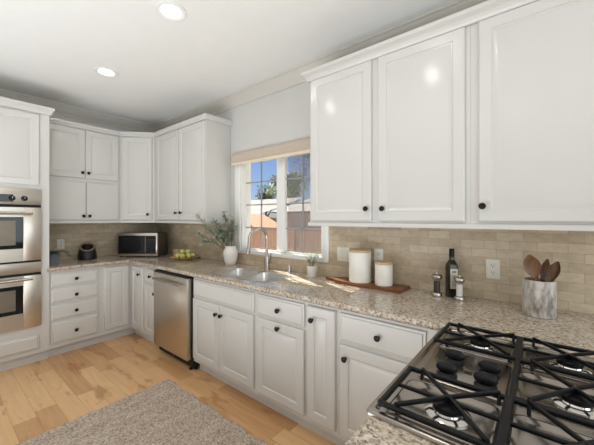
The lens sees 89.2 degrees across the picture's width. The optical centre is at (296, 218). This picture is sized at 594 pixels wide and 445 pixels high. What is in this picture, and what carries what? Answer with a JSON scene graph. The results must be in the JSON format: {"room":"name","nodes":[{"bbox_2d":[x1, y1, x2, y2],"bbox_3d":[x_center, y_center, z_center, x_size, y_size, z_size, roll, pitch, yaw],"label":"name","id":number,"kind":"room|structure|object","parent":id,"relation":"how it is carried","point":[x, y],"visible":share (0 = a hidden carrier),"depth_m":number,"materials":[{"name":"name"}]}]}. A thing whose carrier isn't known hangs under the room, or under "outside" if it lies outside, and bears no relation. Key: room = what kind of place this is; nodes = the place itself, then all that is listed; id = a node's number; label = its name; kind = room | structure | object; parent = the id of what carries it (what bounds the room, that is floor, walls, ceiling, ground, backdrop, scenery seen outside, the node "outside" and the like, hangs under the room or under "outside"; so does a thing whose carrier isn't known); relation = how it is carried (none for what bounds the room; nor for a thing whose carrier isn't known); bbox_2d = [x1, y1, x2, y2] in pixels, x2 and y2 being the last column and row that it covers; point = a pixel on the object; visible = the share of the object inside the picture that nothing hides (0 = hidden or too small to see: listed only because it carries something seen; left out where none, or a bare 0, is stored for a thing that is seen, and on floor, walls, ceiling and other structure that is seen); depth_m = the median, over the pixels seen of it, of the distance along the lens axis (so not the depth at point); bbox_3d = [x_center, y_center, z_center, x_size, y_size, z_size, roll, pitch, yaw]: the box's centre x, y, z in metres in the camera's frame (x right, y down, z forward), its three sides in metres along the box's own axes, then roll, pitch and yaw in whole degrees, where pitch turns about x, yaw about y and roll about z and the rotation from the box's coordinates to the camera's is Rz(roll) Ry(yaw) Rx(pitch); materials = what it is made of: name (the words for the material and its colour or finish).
{"room":"kitchen","nodes":[
{"label":"kitchen","id":0,"kind":"room"},
{"bbox_2d":[50,113,137,256],"bbox_3d":[-3.749,0.058,2.477,0.120,2.790,5.420,0,0,39],"label":"wall","id":1,"kind":"structure","parent":0,"point":[53,115],"depth_m":3.79,"materials":[{"name":"paint"}]},
{"bbox_2d":[57,239,64,248],"bbox_3d":[-2.782,0.303,3.549,0.009,0.116,0.072,0,0,39],"label":"wall outlet","id":2,"kind":"object","parent":1,"relation":"attached to","point":[60,242],"visible":1,"depth_m":3.55,"materials":[{"name":"plastic"}]},
{"bbox_2d":[49,123,119,220],"bbox_3d":[-2.553,-0.499,3.556,0.368,1.085,0.755,0,0,39],"label":"upper cabinet","id":3,"kind":"object","parent":1,"relation":"attached to","point":[84,165],"visible":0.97,"depth_m":3.45,"materials":[{"name":"paint"}]},
{"bbox_2d":[49,220,229,223],"bbox_3d":[-1.708,0.041,3.480,1.951,0.028,0.693,0,0,2],"label":"molding","id":4,"kind":"structure","parent":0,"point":[155,221],"depth_m":3.49,"materials":[{"name":"paint"}]},
{"bbox_2d":[0,333,336,444],"bbox_3d":[-1.188,1.428,0.379,6.500,0.050,5.200,0,0,39],"label":"floor","id":5,"kind":"structure","parent":0,"point":[36,398],"depth_m":2.47,"materials":[{"name":"brown wood"}]},
{"bbox_2d":[0,97,54,371],"bbox_3d":[-2.946,0.157,2.847,0.654,2.492,0.908,0,0,39],"label":"tall cabinet","id":6,"kind":"object","parent":5,"relation":"on","point":[24,126],"visible":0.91,"depth_m":2.86,"materials":[{"name":"paint"}]},
{"bbox_2d":[0,187,40,333],"bbox_3d":[-2.901,0.379,2.779,0.614,1.311,0.754,0,0,39],"label":"double wall oven","id":7,"kind":"object","parent":6,"relation":"in","point":[20,212],"visible":1,"depth_m":2.80,"materials":[{"name":"metal"}]},
{"bbox_2d":[48,266,100,356],"bbox_3d":[-2.532,0.966,3.345,0.630,0.874,0.456,0,0,39],"label":"base cabinet","id":8,"kind":"object","parent":5,"relation":"on","point":[74,294],"visible":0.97,"depth_m":3.15,"materials":[{"name":"paint"}]},
{"bbox_2d":[99,263,134,342],"bbox_3d":[-2.279,0.966,3.680,0.600,0.874,0.381,0,0,39],"label":"base cabinet","id":9,"kind":"object","parent":5,"relation":"on","point":[115,279],"visible":0.7,"depth_m":3.46,"materials":[{"name":"paint"}]},
{"bbox_2d":[16,379,267,444],"bbox_3d":[-1.074,1.398,1.600,1.377,0.008,1.561,0,0,39],"label":"rug","id":10,"kind":"object","parent":5,"relation":"on","point":[163,413],"visible":1,"depth_m":2.03,"materials":[{"name":"carpet"}]},
{"bbox_2d":[131,263,157,345],"bbox_3d":[-1.576,0.966,3.615,0.733,0.874,0.630,0,0,39],"label":"base cabinet","id":11,"kind":"object","parent":5,"relation":"on","point":[142,283],"visible":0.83,"depth_m":3.39,"materials":[{"name":"paint"}]},
{"bbox_2d":[152,269,199,369],"bbox_3d":[-1.061,0.967,3.148,0.650,0.872,0.685,0,0,39],"label":"dishwasher","id":12,"kind":"object","parent":5,"relation":"on","point":[173,292],"visible":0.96,"depth_m":2.87,"materials":[{"name":"metal"}]},
{"bbox_2d":[193,277,262,402],"bbox_3d":[-0.455,0.966,2.703,0.831,0.874,0.630,0,0,39],"label":"base cabinet","id":13,"kind":"object","parent":5,"relation":"on","point":[224,315],"visible":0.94,"depth_m":2.44,"materials":[{"name":"paint"}]},
{"bbox_2d":[47,253,593,444],"bbox_3d":[-0.789,0.509,2.241,4.752,0.040,1.792,0,0,39],"label":"countertop","id":14,"kind":"structure","parent":13,"relation":"on","point":[415,307],"depth_m":1.67,"materials":[{"name":"stone"}]},
{"bbox_2d":[49,253,59,263],"bbox_3d":[-2.646,0.435,3.261,0.104,0.108,0.104,0,0,19],"label":"flower pot","id":15,"kind":"object","parent":14,"relation":"on","point":[53,258],"visible":0.59,"depth_m":3.23,"materials":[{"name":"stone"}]},
{"bbox_2d":[49,250,71,256],"bbox_3d":[-2.622,0.388,3.288,0.196,0.073,0.278,0,0,39],"label":"trailing plant","id":16,"kind":"object","parent":14,"relation":"on","point":[50,252],"visible":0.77,"depth_m":3.28,"materials":[{"name":"green plant"}]},
{"bbox_2d":[77,242,96,259],"bbox_3d":[-2.508,0.390,3.605,0.192,0.197,0.192,0,0,-34],"label":"basket","id":17,"kind":"object","parent":14,"relation":"on","point":[87,251],"visible":1,"depth_m":3.56,"materials":[{"name":"black wicker"}]},
{"bbox_2d":[117,232,167,256],"bbox_3d":[-2.009,0.337,3.936,0.506,0.305,0.306,0,0,0],"label":"microwave","id":18,"kind":"object","parent":14,"relation":"on","point":[155,244],"visible":1,"depth_m":3.78,"materials":[{"name":"grey metal"}]},
{"bbox_2d":[173,249,180,255],"bbox_3d":[-1.545,0.444,3.893,0.108,0.090,0.108,0,0,39],"label":"wooden cellar","id":19,"kind":"object","parent":14,"relation":"on","point":[175,251],"visible":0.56,"depth_m":3.85,"materials":[{"name":"brown wood"}]},
{"bbox_2d":[170,255,198,259],"bbox_3d":[-1.337,0.472,3.602,0.330,0.033,0.330,0,0,39],"label":"fruit plate","id":20,"kind":"object","parent":14,"relation":"on","point":[196,256],"visible":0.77,"depth_m":3.54,"materials":[{"name":"brown wood"}]},
{"bbox_2d":[223,245,237,264],"bbox_3d":[-0.701,0.390,3.174,0.152,0.199,0.152,0,0,39],"label":"vase","id":21,"kind":"object","parent":14,"relation":"on","point":[230,253],"visible":0.99,"depth_m":3.12,"materials":[{"name":"white ceramic"}]},
{"bbox_2d":[191,213,223,247],"bbox_3d":[-0.883,0.179,3.063,0.383,0.500,0.118,0,0,-15],"label":"branch","id":22,"kind":"object","parent":21,"relation":"in","point":[197,215],"visible":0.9,"depth_m":3.04,"materials":[{"name":"green plant"}]},
{"bbox_2d":[192,230,223,249],"bbox_3d":[-0.882,0.275,3.076,0.376,0.310,0.121,0,0,-17],"label":"branch","id":23,"kind":"object","parent":21,"relation":"in","point":[199,233],"visible":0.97,"depth_m":3.06,"materials":[{"name":"green plant"}]},
{"bbox_2d":[209,218,225,238],"bbox_3d":[-0.804,0.210,3.133,0.208,0.438,0.117,0,0,-15],"label":"branch","id":24,"kind":"object","parent":21,"relation":"in","point":[213,220],"visible":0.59,"depth_m":3.11,"materials":[{"name":"green plant"}]},
{"bbox_2d":[220,222,231,245],"bbox_3d":[-0.715,0.220,3.104,0.119,0.418,0.150,0,0,5],"label":"branch","id":25,"kind":"object","parent":21,"relation":"in","point":[226,228],"visible":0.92,"depth_m":3.09,"materials":[{"name":"green plant"}]},
{"bbox_2d":[228,225,237,245],"bbox_3d":[-0.666,0.244,3.144,0.155,0.370,0.125,0,0,39],"label":"branch","id":26,"kind":"object","parent":21,"relation":"in","point":[234,227],"visible":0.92,"depth_m":3.13,"materials":[{"name":"green plant"}]},
{"bbox_2d":[208,268,291,282],"bbox_3d":[-0.420,0.580,2.622,0.714,0.188,0.404,0,0,39],"label":"sink","id":27,"kind":"object","parent":14,"relation":"in","point":[245,274],"visible":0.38,"depth_m":2.71,"materials":[{"name":"metal"}]},
{"bbox_2d":[212,268,259,276],"bbox_3d":[-0.551,0.580,2.729,0.328,0.188,0.356,0,0,39],"label":"basin","id":28,"kind":"object","parent":27,"relation":"in","point":[234,272],"depth_m":2.87,"materials":[{"name":"silver metal"}]},
{"bbox_2d":[237,272,287,281],"bbox_3d":[-0.282,0.580,2.510,0.311,0.188,0.356,0,0,39],"label":"basin","id":29,"kind":"object","parent":27,"relation":"in","point":[259,276],"depth_m":2.66,"materials":[{"name":"silver metal"}]},
{"bbox_2d":[246,227,271,269],"bbox_3d":[-0.360,0.285,2.813,0.247,0.408,0.092,0,0,-26],"label":"kitchen faucet","id":30,"kind":"object","parent":14,"relation":"on","point":[267,262],"visible":1,"depth_m":2.83,"materials":[{"name":"silver metal"}]},
{"bbox_2d":[287,264,290,272],"bbox_3d":[-0.073,0.454,2.733,0.044,0.070,0.044,0,0,39],"label":"soap dispenser","id":31,"kind":"object","parent":14,"relation":"on","point":[288,265],"visible":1,"depth_m":2.72,"materials":[{"name":"silver metal"}]},
{"bbox_2d":[306,264,317,276],"bbox_3d":[0.126,0.442,2.533,0.096,0.094,0.096,0,0,39],"label":"herb pot","id":32,"kind":"object","parent":14,"relation":"on","point":[311,270],"visible":0.96,"depth_m":2.50,"materials":[{"name":"white ceramic"}]},
{"bbox_2d":[305,251,319,265],"bbox_3d":[0.120,0.335,2.520,0.116,0.142,0.154,0,0,39],"label":"potted herb","id":33,"kind":"object","parent":32,"relation":"on","point":[314,257],"visible":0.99,"depth_m":2.53,"materials":[{"name":"green plant"}]},
{"bbox_2d":[325,276,409,293],"bbox_3d":[0.477,0.478,2.222,0.644,0.021,0.184,0,0,39],"label":"cutting board","id":34,"kind":"object","parent":14,"relation":"on","point":[395,288],"visible":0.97,"depth_m":2.10,"materials":[{"name":"brown wood"}]},
{"bbox_2d":[349,248,370,283],"bbox_3d":[0.467,0.349,2.236,0.164,0.238,0.164,0,0,39],"label":"canister","id":35,"kind":"object","parent":34,"relation":"on","point":[359,258],"visible":1,"depth_m":2.17,"materials":[{"name":"white ceramic"}]},
{"bbox_2d":[375,260,392,286],"bbox_3d":[0.609,0.385,2.116,0.122,0.165,0.122,0,0,39],"label":"canister","id":36,"kind":"object","parent":34,"relation":"on","point":[383,268],"visible":1,"depth_m":2.07,"materials":[{"name":"white ceramic"}]},
{"bbox_2d":[431,272,441,297],"bbox_3d":[0.877,0.413,1.889,0.062,0.152,0.062,0,0,39],"label":"pepper mill","id":37,"kind":"object","parent":14,"relation":"on","point":[436,293],"visible":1,"depth_m":1.87,"materials":[{"name":"silver metal"}]},
{"bbox_2d":[445,248,457,297],"bbox_3d":[0.968,0.339,1.883,0.058,0.300,0.059,0,0,1],"label":"oil bottle","id":38,"kind":"object","parent":14,"relation":"on","point":[451,268],"visible":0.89,"depth_m":1.86,"materials":[{"name":"black glass"}]},
{"bbox_2d":[454,275,464,301],"bbox_3d":[0.968,0.413,1.796,0.062,0.152,0.062,0,0,39],"label":"salt mill","id":39,"kind":"object","parent":14,"relation":"on","point":[459,296],"visible":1,"depth_m":1.78,"materials":[{"name":"silver metal"}]},
{"bbox_2d":[367,322,593,444],"bbox_3d":[0.621,0.463,0.874,0.550,0.052,0.752,0,0,39],"label":"gas cooktop","id":40,"kind":"object","parent":14,"relation":"in","point":[462,387],"visible":1,"depth_m":0.80,"materials":[{"name":"metal"}]},
{"bbox_2d":[387,379,500,444],"bbox_3d":[0.369,0.480,0.759,0.229,0.009,0.188,0,0,39],"label":"gas burner","id":41,"kind":"object","parent":40,"relation":"on","point":[487,426],"depth_m":0.74,"materials":[{"name":"metal"}]},
{"bbox_2d":[439,331,513,362],"bbox_3d":[0.683,0.480,1.146,0.229,0.009,0.189,0,0,39],"label":"gas burner","id":42,"kind":"object","parent":40,"relation":"on","point":[446,335],"depth_m":1.11,"materials":[{"name":"metal"}]},
{"bbox_2d":[508,414,593,444],"bbox_3d":[0.563,0.480,0.601,0.228,0.009,0.188,0,0,39],"label":"gas burner","id":43,"kind":"object","parent":40,"relation":"on","point":[516,436],"depth_m":0.67,"materials":[{"name":"metal"}]},
{"bbox_2d":[515,372,593,428],"bbox_3d":[0.720,0.480,0.794,0.228,0.009,0.206,0,0,39],"label":"gas burner","id":44,"kind":"object","parent":40,"relation":"on","point":[524,390],"depth_m":0.80,"materials":[{"name":"metal"}]},
{"bbox_2d":[520,347,593,383],"bbox_3d":[0.878,0.480,0.988,0.228,0.009,0.189,0,0,39],"label":"gas burner","id":45,"kind":"object","parent":40,"relation":"on","point":[528,355],"depth_m":0.97,"materials":[{"name":"metal"}]},
{"bbox_2d":[522,277,556,318],"bbox_3d":[1.225,0.399,1.525,0.140,0.180,0.140,0,0,39],"label":"utensil crock","id":46,"kind":"object","parent":14,"relation":"on","point":[539,299],"visible":0.91,"depth_m":1.47,"materials":[{"name":"grey stone"}]},
{"bbox_2d":[523,255,540,280],"bbox_3d":[1.214,0.331,1.541,0.096,0.290,0.021,0,0,27],"label":"wooden spoon","id":47,"kind":"object","parent":46,"relation":"in","point":[531,265],"visible":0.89,"depth_m":1.55,"materials":[{"name":"brown wood"}]},
{"bbox_2d":[540,259,549,281],"bbox_3d":[1.240,0.340,1.530,0.069,0.272,0.026,0,0,39],"label":"wooden spoon","id":48,"kind":"object","parent":46,"relation":"in","point":[546,263],"visible":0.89,"depth_m":1.53,"materials":[{"name":"brown wood"}]},
{"bbox_2d":[545,261,560,281],"bbox_3d":[1.245,0.344,1.509,0.112,0.265,0.036,0,0,39],"label":"wooden spoon","id":49,"kind":"object","parent":46,"relation":"in","point":[553,271],"visible":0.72,"depth_m":1.50,"materials":[{"name":"brown wood"}]},
{"bbox_2d":[257,291,311,430],"bbox_3d":[0.047,0.966,2.293,0.463,0.874,0.630,0,0,39],"label":"base cabinet","id":50,"kind":"object","parent":5,"relation":"on","point":[281,321],"visible":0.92,"depth_m":2.05,"materials":[{"name":"paint"}]},
{"bbox_2d":[306,302,343,444],"bbox_3d":[0.321,0.966,2.071,0.240,0.874,0.630,0,0,39],"label":"base cabinet","id":51,"kind":"object","parent":5,"relation":"on","point":[322,322],"visible":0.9,"depth_m":1.84,"materials":[{"name":"paint"}]},
{"bbox_2d":[339,309,437,443],"bbox_3d":[0.661,0.966,1.794,0.637,0.874,0.630,0,0,39],"label":"base cabinet","id":52,"kind":"object","parent":5,"relation":"on","point":[373,351],"visible":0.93,"depth_m":1.66,"materials":[{"name":"paint"}]},
{"bbox_2d":[197,240,218,246],"bbox_3d":[-0.882,0.323,3.103,0.353,0.214,0.137,0,0,-9],"label":"branch","id":53,"kind":"object","parent":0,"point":[202,241],"visible":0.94,"depth_m":3.09,"materials":[{"name":"green plant"}]},
{"bbox_2d":[203,225,224,247],"bbox_3d":[-0.836,0.240,3.081,0.287,0.378,0.119,0,0,-14],"label":"branch","id":54,"kind":"object","parent":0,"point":[213,231],"visible":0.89,"depth_m":3.07,"materials":[{"name":"green plant"}]},
{"bbox_2d":[212,223,227,245],"bbox_3d":[-0.781,0.239,3.100,0.122,0.380,0.204,0,0,39],"label":"branch","id":55,"kind":"object","parent":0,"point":[216,226],"visible":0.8,"depth_m":3.08,"materials":[{"name":"green plant"}]},
{"bbox_2d":[217,232,229,244],"bbox_3d":[-0.751,0.278,3.090,0.120,0.303,0.185,0,0,39],"label":"branch","id":56,"kind":"object","parent":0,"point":[223,234],"visible":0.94,"depth_m":3.09,"materials":[{"name":"green plant"}]},
{"bbox_2d":[219,210,229,235],"bbox_3d":[-0.735,0.173,3.137,0.157,0.512,0.112,0,0,-36],"label":"branch","id":57,"kind":"object","parent":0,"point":[224,216],"visible":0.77,"depth_m":3.13,"materials":[{"name":"green plant"}]},
{"bbox_2d":[0,0,455,124],"bbox_3d":[-1.190,-1.387,0.393,6.720,0.100,5.420,0,0,39],"label":"ceiling","id":58,"kind":"structure","parent":0,"point":[166,69],"depth_m":2.29,"materials":[{"name":"paint"}]},
{"bbox_2d":[93,67,117,77],"bbox_3d":[-1.743,-1.331,2.752,0.192,0.010,0.192,0,0,39],"label":"recessed light","id":59,"kind":"object","parent":58,"relation":"in","point":[103,71],"visible":1,"depth_m":2.75,"materials":[{"name":"white plastic"}]},
{"bbox_2d":[155,0,186,21],"bbox_3d":[-0.813,-1.331,1.943,0.192,0.010,0.192,0,0,39],"label":"recessed light","id":60,"kind":"object","parent":58,"relation":"in","point":[171,13],"visible":1,"depth_m":1.93,"materials":[{"name":"white plastic"}]},
{"bbox_2d":[229,216,235,238],"bbox_3d":[-0.684,0.199,3.153,0.122,0.460,0.112,0,0,-24],"label":"branch","id":61,"kind":"object","parent":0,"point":[233,220],"visible":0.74,"depth_m":3.15,"materials":[{"name":"green plant"}]},
{"bbox_2d":[211,82,309,271],"bbox_3d":[0.491,0.058,2.442,6.500,2.790,0.120,0,0,39],"label":"wall","id":62,"kind":"structure","parent":0,"point":[283,116],"depth_m":2.99,"materials":[{"name":"paint"}]},
{"bbox_2d":[120,136,154,220],"bbox_3d":[-2.028,-0.499,4.011,0.610,1.085,0.610,0,0,39],"label":"upper cabinet","id":63,"kind":"object","parent":62,"relation":"attached to","point":[137,154],"visible":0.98,"depth_m":3.77,"materials":[{"name":"paint"}]},
{"bbox_2d":[155,119,230,220],"bbox_3d":[-1.283,-0.499,3.568,1.100,1.085,0.368,0,0,39],"label":"upper cabinet","id":64,"kind":"object","parent":62,"relation":"attached to","point":[193,161],"visible":1,"depth_m":3.31,"materials":[{"name":"paint"}]},
{"bbox_2d":[49,113,231,136],"bbox_3d":[-1.711,-1.052,3.491,1.994,0.054,0.743,0,0,3],"label":"crown molding","id":65,"kind":"structure","parent":64,"relation":"attached to","point":[204,116],"depth_m":3.43,"materials":[{"name":"paint"}]},
{"bbox_2d":[0,0,487,131],"bbox_3d":[-1.188,-1.280,0.379,6.500,0.115,5.200,0,0,39],"label":"trim","id":66,"kind":"structure","parent":62,"relation":"attached to","point":[292,77],"depth_m":3.04,"materials":[{"name":"paint"}]},
{"bbox_2d":[235,154,328,262],"bbox_3d":[-0.167,-0.162,2.967,1.223,1.070,0.136,0,0,39],"label":"window","id":67,"kind":"structure","parent":62,"relation":"in","point":[243,182],"depth_m":2.96,"materials":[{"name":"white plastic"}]},
{"bbox_2d":[231,138,309,165],"bbox_3d":[-0.266,-0.636,2.926,1.105,0.132,0.052,0,0,39],"label":"window shade","id":68,"kind":"object","parent":67,"relation":"attached to","point":[298,147],"visible":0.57,"depth_m":2.87,"materials":[{"name":"fabric"}]},
{"bbox_2d":[337,247,349,261],"bbox_3d":[0.375,0.291,2.442,0.116,0.116,0.009,0,0,39],"label":"light switch","id":69,"kind":"object","parent":62,"relation":"attached to","point":[342,252],"visible":0.91,"depth_m":2.44,"materials":[{"name":"plastic"}]},
{"bbox_2d":[374,248,382,263],"bbox_3d":[0.610,0.285,2.252,0.072,0.116,0.009,0,0,39],"label":"wall outlet","id":70,"kind":"object","parent":62,"relation":"attached to","point":[378,253],"visible":0.84,"depth_m":2.25,"materials":[{"name":"plastic"}]},
{"bbox_2d":[310,25,470,222],"bbox_3d":[0.595,-0.499,2.039,1.060,1.085,0.368,0,0,39],"label":"upper cabinet","id":71,"kind":"object","parent":62,"relation":"attached to","point":[390,134],"visible":1,"depth_m":1.83,"materials":[{"name":"paint"}]},
{"bbox_2d":[308,222,593,230],"bbox_3d":[0.830,0.041,1.867,1.667,0.028,0.320,0,0,39],"label":"light rail molding","id":72,"kind":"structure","parent":71,"relation":"attached to","point":[562,227],"depth_m":1.60,"materials":[{"name":"paint"}]},
{"bbox_2d":[301,0,537,82],"bbox_3d":[0.807,-1.058,1.868,1.705,0.066,0.368,0,0,39],"label":"crown molding","id":73,"kind":"structure","parent":62,"relation":"attached to","point":[490,8],"depth_m":1.73,"materials":[{"name":"paint"}]},
{"bbox_2d":[486,259,499,279],"bbox_3d":[1.168,0.303,1.797,0.072,0.116,0.009,0,0,39],"label":"wall outlet","id":74,"kind":"object","parent":62,"relation":"attached to","point":[492,266],"visible":1,"depth_m":1.79,"materials":[{"name":"plastic"}]},
{"bbox_2d":[471,0,593,224],"bbox_3d":[1.240,-0.499,1.515,0.600,1.085,0.368,0,0,39],"label":"upper cabinet","id":75,"kind":"object","parent":62,"relation":"attached to","point":[532,64],"visible":0.99,"depth_m":1.42,"materials":[{"name":"paint"}]},
{"bbox_2d":[49,222,593,314],"bbox_3d":[-0.656,0.266,2.411,4.760,0.446,1.376,0,0,39],"label":"backsplash","id":76,"kind":"structure","parent":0,"point":[416,254],"depth_m":2.01,"materials":[{"name":"tile"}]},
{"label":"outside","id":77,"kind":"structure","parent":0,"visible":0},
{"bbox_3d":[5.975,1.703,26.997,44.000,0.100,44.870,0,0,39],"label":"ground","id":78,"kind":"structure","parent":77,"visible":0},
{"bbox_2d":[251,214,276,227],"bbox_3d":[-1.606,0.743,11.151,1.850,1.820,1.420,0,0,39],"label":"garden shed","id":79,"kind":"object","parent":78,"relation":"on","point":[255,218],"visible":0.18,"depth_m":10.97,"materials":[{"name":"brown wood"}]},
{"bbox_2d":[255,185,275,216],"bbox_3d":[-2.230,-0.403,22.314,1.900,4.119,2.090,0,0,30],"label":"leafy tree","id":80,"kind":"object","parent":78,"relation":"on","point":[264,196],"visible":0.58,"depth_m":22.13,"materials":[{"name":"green plant"}]},
{"bbox_2d":[251,197,301,221],"bbox_3d":[-4.293,0.260,18.265,9.900,2.786,5.380,0,0,39],"label":"house","id":81,"kind":"structure","parent":78,"relation":"on","point":[256,209],"depth_m":15.63,"materials":[{"name":"paint"}]},
{"bbox_2d":[251,227,320,253],"bbox_3d":[-0.881,0.947,8.593,11.004,1.412,0.108,0,0,39],"label":"wooden fence","id":82,"kind":"object","parent":78,"relation":"on","point":[312,238],"visible":0.07,"depth_m":7.93,"materials":[{"name":"brown wood"}]},
{"bbox_2d":[265,170,308,205],"bbox_3d":[-0.655,-0.871,21.092,2.725,5.054,2.569,0,0,39],"label":"leafy tree","id":83,"kind":"object","parent":78,"relation":"on","point":[294,189],"visible":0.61,"depth_m":20.60,"materials":[{"name":"green plant"}]},
{"bbox_2d":[271,199,320,228],"bbox_3d":[3.011,-0.072,13.853,6.800,3.450,5.000,0,0,39],"label":"house","id":84,"kind":"structure","parent":78,"relation":"on","point":[294,211],"depth_m":13.60,"materials":[{"name":"paint"}]},
{"bbox_2d":[293,153,309,185],"bbox_3d":[2.359,-1.701,19.215,4.452,6.712,4.101,0,0,-42],"label":"sparse tree","id":85,"kind":"object","parent":78,"relation":"on","point":[308,153],"visible":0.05,"depth_m":19.07,"materials":[{"name":"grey plant"}]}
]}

